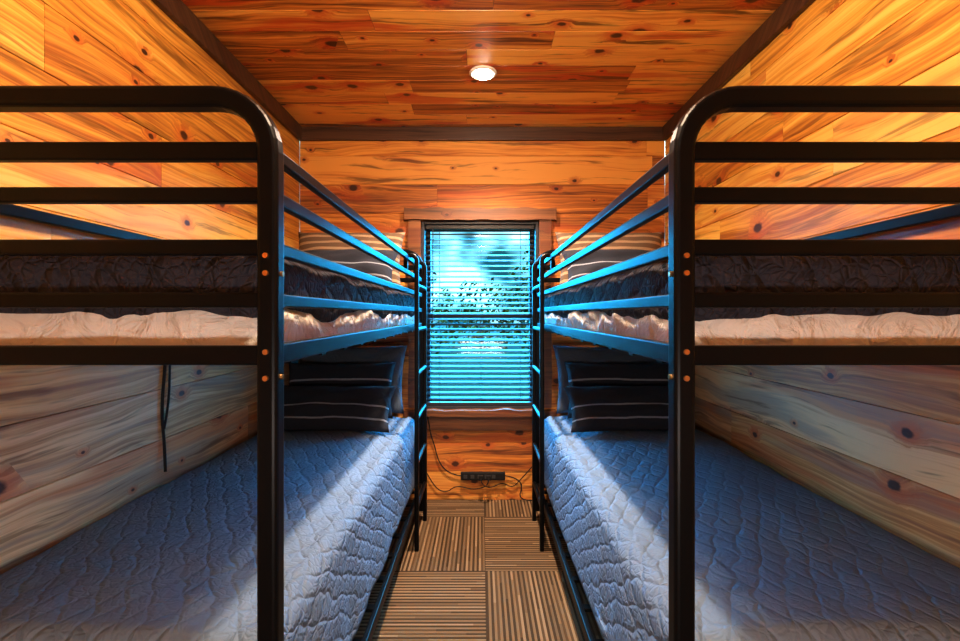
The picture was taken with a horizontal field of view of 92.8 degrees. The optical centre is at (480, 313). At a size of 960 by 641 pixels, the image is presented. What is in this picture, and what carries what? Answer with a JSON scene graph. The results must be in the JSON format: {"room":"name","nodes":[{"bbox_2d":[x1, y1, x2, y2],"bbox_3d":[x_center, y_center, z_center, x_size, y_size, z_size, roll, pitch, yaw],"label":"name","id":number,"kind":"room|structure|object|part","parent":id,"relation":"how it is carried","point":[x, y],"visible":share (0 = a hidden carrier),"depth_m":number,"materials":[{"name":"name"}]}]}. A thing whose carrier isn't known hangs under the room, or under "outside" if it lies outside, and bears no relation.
{"room":"dormitory","nodes":[
{"label":"dormitory","id":0,"kind":"room"},
{"bbox_2d":[0,0,299,574],"bbox_3d":[-1.220,0.000,0.825,0.100,2.400,4.250,0,0,0],"label":"wall","id":1,"kind":"structure","parent":0,"point":[79,444],"depth_m":1.44,"materials":[{"name":"brown wood"}]},
{"bbox_2d":[151,0,301,139],"bbox_3d":[-1.157,-1.155,0.811,0.025,0.089,4.223,0,0,0],"label":"trim","id":2,"kind":"structure","parent":1,"relation":"attached to","point":[177,11],"depth_m":2.05,"materials":[{"name":"brown wood"}]},
{"bbox_2d":[353,500,602,640],"bbox_3d":[0.009,1.250,0.835,2.557,0.100,4.470,0,0,0],"label":"floor","id":3,"kind":"structure","parent":0,"point":[479,571],"depth_m":2.05,"materials":[{"name":"carpet"}]},
{"bbox_2d":[0,86,426,640],"bbox_3d":[-0.739,0.403,1.798,0.848,1.594,2.040,0,0,0],"label":"bunk bed","id":4,"kind":"object","parent":3,"relation":"on","point":[270,353],"visible":0.75,"depth_m":0.79,"materials":[{"name":"black metal"}]},
{"bbox_3d":[-0.756,0.403,0.800,0.813,1.594,0.036,0,0,0],"label":"foot frame","id":5,"kind":"part","parent":4,"relation":"part of","materials":[{"name":"black metal"}]},
{"bbox_2d":[160,365,166,471],"bbox_3d":[-1.157,0.238,1.683,0.024,0.676,0.044,0,0,0],"label":"hanging cable","id":6,"kind":"object","parent":4,"relation":"hanging from","point":[164,366],"visible":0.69,"depth_m":1.67,"materials":[{"name":"black plastic"}]},
{"bbox_2d":[163,365,170,428],"bbox_3d":[-1.161,0.161,1.693,0.008,0.521,0.053,0,0,-8],"label":"hanging cable","id":7,"kind":"object","parent":4,"relation":"hanging from","point":[169,366],"visible":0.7,"depth_m":1.70,"materials":[{"name":"black plastic"}]},
{"bbox_2d":[0,308,413,344],"bbox_3d":[-0.764,0.029,1.799,0.762,0.131,1.954,0,0,0],"label":"mattress","id":8,"kind":"object","parent":4,"relation":"on","point":[187,327],"visible":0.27,"depth_m":0.83,"materials":[{"name":"white fabric"}]},
{"bbox_2d":[0,256,413,321],"bbox_3d":[-0.759,-0.045,1.797,0.760,0.160,1.956,0,0,0],"label":"quilt","id":9,"kind":"object","parent":8,"relation":"on","point":[17,273],"visible":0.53,"depth_m":0.83,"materials":[{"name":"fabric"}]},
{"bbox_2d":[304,249,397,287],"bbox_3d":[-0.750,-0.239,2.459,0.602,0.225,0.192,0,0,5],"label":"pillow","id":10,"kind":"object","parent":9,"relation":"on","point":[355,259],"visible":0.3,"depth_m":2.42,"materials":[{"name":"grey fabric"}]},
{"bbox_2d":[298,232,404,285],"bbox_3d":[-0.770,-0.310,2.660,0.644,0.357,0.208,0,0,-2],"label":"pillow","id":11,"kind":"object","parent":9,"relation":"on","point":[307,241],"visible":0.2,"depth_m":2.64,"materials":[{"name":"beige fabric"}]},
{"bbox_3d":[-0.756,0.403,2.800,0.813,1.594,0.036,0,0,0],"label":"head frame","id":12,"kind":"part","parent":4,"relation":"part of","materials":[{"name":"black metal"}]},
{"bbox_2d":[532,86,959,640],"bbox_3d":[0.738,0.403,1.798,0.880,1.594,2.040,0,0,0],"label":"bunk bed","id":13,"kind":"object","parent":3,"relation":"on","point":[681,352],"visible":0.84,"depth_m":0.79,"materials":[{"name":"black metal"}]},
{"bbox_3d":[0.755,0.403,2.800,0.845,1.594,0.036,0,0,0],"label":"head frame","id":14,"kind":"part","parent":13,"relation":"part of","materials":[{"name":"black metal"}]},
{"bbox_2d":[544,310,959,344],"bbox_3d":[0.763,0.029,1.800,0.788,0.134,1.948,0,0,0],"label":"mattress","id":15,"kind":"object","parent":13,"relation":"on","point":[894,328],"visible":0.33,"depth_m":0.83,"materials":[{"name":"white fabric"}]},
{"bbox_2d":[544,256,959,321],"bbox_3d":[0.758,-0.045,1.797,0.794,0.160,1.955,0,0,0],"label":"quilt","id":16,"kind":"object","parent":15,"relation":"on","point":[712,273],"visible":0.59,"depth_m":0.83,"materials":[{"name":"fabric"}]},
{"bbox_2d":[562,249,650,281],"bbox_3d":[0.740,-0.240,2.461,0.600,0.223,0.200,0,0,-4],"label":"pillow","id":17,"kind":"object","parent":16,"relation":"on","point":[600,259],"visible":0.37,"depth_m":2.42,"materials":[{"name":"grey fabric"}]},
{"bbox_2d":[555,232,661,284],"bbox_3d":[0.760,-0.310,2.659,0.641,0.357,0.205,0,0,-1],"label":"pillow","id":18,"kind":"object","parent":16,"relation":"on","point":[634,241],"visible":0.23,"depth_m":2.63,"materials":[{"name":"beige fabric"}]},
{"bbox_3d":[0.755,0.403,0.800,0.845,1.594,0.036,0,0,0],"label":"foot frame","id":19,"kind":"part","parent":13,"relation":"part of","materials":[{"name":"black metal"}]},
{"bbox_2d":[300,141,664,499],"bbox_3d":[0.009,0.000,3.010,2.357,2.400,0.120,0,0,0],"label":"wall","id":20,"kind":"structure","parent":0,"point":[377,180],"depth_m":2.95,"materials":[{"name":"brown wood"}]},
{"bbox_2d":[427,416,460,475],"bbox_3d":[-0.248,0.771,2.933,0.236,0.544,0.028,0,0,-7],"label":"power cord","id":21,"kind":"object","parent":20,"relation":"attached to","point":[427,416],"visible":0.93,"depth_m":2.94,"materials":[{"name":"black plastic"}]},
{"bbox_2d":[411,416,546,430],"bbox_3d":[-0.005,0.696,2.937,0.890,0.106,0.024,0,0,0],"label":"apron","id":22,"kind":"object","parent":20,"relation":"attached to","point":[436,423],"visible":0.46,"depth_m":2.92,"materials":[{"name":"brown wood"}]},
{"bbox_2d":[421,221,538,408],"bbox_3d":[-0.006,0.007,3.010,0.757,1.215,0.120,0,0,0],"label":"window","id":23,"kind":"structure","parent":20,"relation":"in","point":[428,316],"depth_m":3.02,"materials":[{"name":"black plastic"}]},
{"bbox_2d":[425,225,534,404],"bbox_3d":[-0.006,0.007,2.979,0.709,1.171,0.047,0,0,0],"label":"window blind","id":24,"kind":"object","parent":23,"relation":"attached to","point":[427,227],"visible":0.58,"depth_m":2.97,"materials":[{"name":"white plastic"}]},
{"bbox_3d":[-0.006,0.583,2.982,0.709,0.020,0.030,0,0,0],"label":"rail","id":25,"kind":"part","parent":24,"relation":"part of","materials":[{"name":"black plastic"}]},
{"bbox_3d":[-0.006,-0.273,3.056,0.717,0.615,0.022,0,0,0],"label":"upper sash","id":26,"kind":"part","parent":23,"relation":"part of","materials":[{"name":"clear glass"}]},
{"bbox_2d":[404,407,556,416],"bbox_3d":[-0.005,0.627,2.920,0.970,0.050,0.059,0,0,0],"label":"sill","id":27,"kind":"structure","parent":20,"relation":"attached to","point":[504,411],"depth_m":2.89,"materials":[{"name":"brown wood"}]},
{"bbox_2d":[404,207,556,407],"bbox_3d":[-0.005,-0.040,2.927,0.970,1.280,0.044,0,0,0],"label":"window frame","id":28,"kind":"structure","parent":20,"relation":"attached to","point":[433,213],"depth_m":2.92,"materials":[{"name":"brown wood"}]},
{"bbox_2d":[299,127,664,140],"bbox_3d":[0.009,-1.157,2.937,2.355,0.084,0.025,0,0,0],"label":"trim","id":29,"kind":"structure","parent":20,"relation":"attached to","point":[308,133],"depth_m":2.92,"materials":[{"name":"brown wood"}]},
{"bbox_2d":[461,472,504,480],"bbox_3d":[0.013,1.040,2.920,0.285,0.050,0.059,0,0,0],"label":"power strip","id":30,"kind":"object","parent":20,"relation":"attached to","point":[464,475],"visible":0.98,"depth_m":2.92,"materials":[{"name":"black plastic"}]},
{"bbox_2d":[427,473,488,491],"bbox_3d":[-0.154,1.071,2.921,0.418,0.145,0.032,0,0,8],"label":"power cord","id":31,"kind":"object","parent":30,"relation":"attached to","point":[427,473],"visible":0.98,"depth_m":2.93,"materials":[{"name":"black plastic"}]},
{"bbox_2d":[481,467,531,487],"bbox_3d":[0.163,1.044,2.923,0.339,0.133,0.037,0,0,-10],"label":"power cord","id":32,"kind":"object","parent":30,"relation":"attached to","point":[531,467],"visible":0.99,"depth_m":2.94,"materials":[{"name":"black plastic"}]},
{"bbox_2d":[505,475,546,501],"bbox_3d":[0.287,1.117,2.928,0.266,0.161,0.027,0,0,0],"label":"power cord","id":33,"kind":"object","parent":30,"relation":"attached to","point":[505,475],"visible":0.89,"depth_m":2.93,"materials":[{"name":"black plastic"}]},
{"bbox_2d":[181,0,784,126],"bbox_3d":[0.009,-1.250,0.825,2.357,0.100,4.250,0,0,0],"label":"ceiling","id":34,"kind":"structure","parent":0,"point":[328,63],"depth_m":2.10,"materials":[{"name":"brown wood"}]},
{"bbox_2d":[469,65,496,80],"bbox_3d":[0.010,-1.192,2.270,0.136,0.037,0.136,0,0,0],"label":"recessed light","id":35,"kind":"object","parent":34,"relation":"in","point":[480,72],"visible":1,"depth_m":2.25,"materials":[{"name":"white"}]},
{"bbox_2d":[665,0,959,567],"bbox_3d":[1.237,0.000,0.825,0.100,2.400,4.250,0,0,0],"label":"wall","id":36,"kind":"structure","parent":0,"point":[881,443],"depth_m":1.47,"materials":[{"name":"brown wood"}]},
{"bbox_2d":[663,0,814,139],"bbox_3d":[1.173,-1.155,0.811,0.025,0.089,4.223,0,0,0],"label":"trim","id":37,"kind":"structure","parent":36,"relation":"attached to","point":[788,11],"depth_m":1.99,"materials":[{"name":"brown wood"}]},
{"bbox_3d":[-0.784,0.836,1.800,0.684,0.404,1.842,0,0,0],"label":"mattress","id":38,"kind":"object","parent":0,"visible":0},
{"bbox_2d":[0,417,413,640],"bbox_3d":[-0.767,0.789,1.797,0.783,0.418,1.944,0,0,0],"label":"quilt","id":39,"kind":"object","parent":38,"relation":"on","point":[177,561],"visible":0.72,"depth_m":1.20,"materials":[{"name":"blue fabric"}]},
{"bbox_2d":[284,385,396,432],"bbox_3d":[-0.760,0.484,2.358,0.623,0.213,0.193,0,0,4],"label":"striped pillow","id":40,"kind":"object","parent":39,"relation":"on","point":[360,408],"visible":0.93,"depth_m":2.30,"materials":[{"name":"black fabric"}]},
{"bbox_2d":[289,362,395,417],"bbox_3d":[-0.780,0.420,2.524,0.603,0.292,0.185,0,0,-4],"label":"striped pillow","id":41,"kind":"object","parent":39,"relation":"on","point":[300,374],"visible":0.4,"depth_m":2.52,"materials":[{"name":"black fabric"}]},
{"bbox_2d":[300,345,406,413],"bbox_3d":[-0.770,0.380,2.691,0.663,0.388,0.176,0,0,4],"label":"pillow","id":42,"kind":"object","parent":39,"relation":"on","point":[351,355],"visible":0.27,"depth_m":2.67,"materials":[{"name":"fabric"}]},
{"bbox_3d":[0.783,0.836,1.800,0.716,0.404,1.841,0,0,0],"label":"mattress","id":43,"kind":"object","parent":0,"visible":0},
{"bbox_2d":[544,415,959,640],"bbox_3d":[0.766,0.787,1.803,0.816,0.410,1.944,0,0,0],"label":"quilt","id":44,"kind":"object","parent":43,"relation":"on","point":[776,559],"visible":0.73,"depth_m":1.19,"materials":[{"name":"blue fabric"}]},
{"bbox_2d":[553,345,658,413],"bbox_3d":[0.760,0.380,2.693,0.663,0.388,0.177,0,0,-4],"label":"pillow","id":45,"kind":"object","parent":44,"relation":"on","point":[591,355],"visible":0.33,"depth_m":2.67,"materials":[{"name":"fabric"}]},
{"bbox_2d":[563,386,668,432],"bbox_3d":[0.750,0.485,2.358,0.620,0.216,0.191,0,0,-3],"label":"striped pillow","id":46,"kind":"object","parent":44,"relation":"on","point":[594,408],"visible":0.9,"depth_m":2.30,"materials":[{"name":"black fabric"}]},
{"bbox_2d":[564,362,668,417],"bbox_3d":[0.770,0.420,2.523,0.603,0.292,0.182,0,0,4],"label":"striped pillow","id":47,"kind":"object","parent":44,"relation":"on","point":[579,374],"visible":0.48,"depth_m":2.52,"materials":[{"name":"black fabric"}]},
{"label":"outside","id":48,"kind":"structure","parent":0,"visible":0},
{"bbox_2d":[431,325,528,396],"bbox_3d":[0.000,1.475,31.575,60.000,0.250,56.850,0,0,0],"label":"ground","id":49,"kind":"structure","parent":48,"point":[436,326],"depth_m":12.22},
{"bbox_2d":[431,270,454,353],"bbox_3d":[-3.138,-0.504,15.963,4.479,3.790,4.498,0,0,0],"label":"tree","id":50,"kind":"object","parent":49,"relation":"on","point":[434,273],"visible":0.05,"depth_m":15.94,"materials":[{"name":"green plant"}]},
{"bbox_2d":[432,278,526,348],"bbox_3d":[0.005,-0.062,18.999,4.440,2.913,4.621,0,0,0],"label":"tree","id":51,"kind":"object","parent":49,"relation":"on","point":[465,284],"visible":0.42,"depth_m":18.60,"materials":[{"name":"green plant"}]},
{"bbox_2d":[498,251,528,358],"bbox_3d":[2.579,-0.555,13.974,4.108,3.860,3.971,0,0,0],"label":"tree","id":52,"kind":"object","parent":49,"relation":"on","point":[527,263],"visible":0.04,"depth_m":14.07,"materials":[{"name":"green plant"}]}
]}

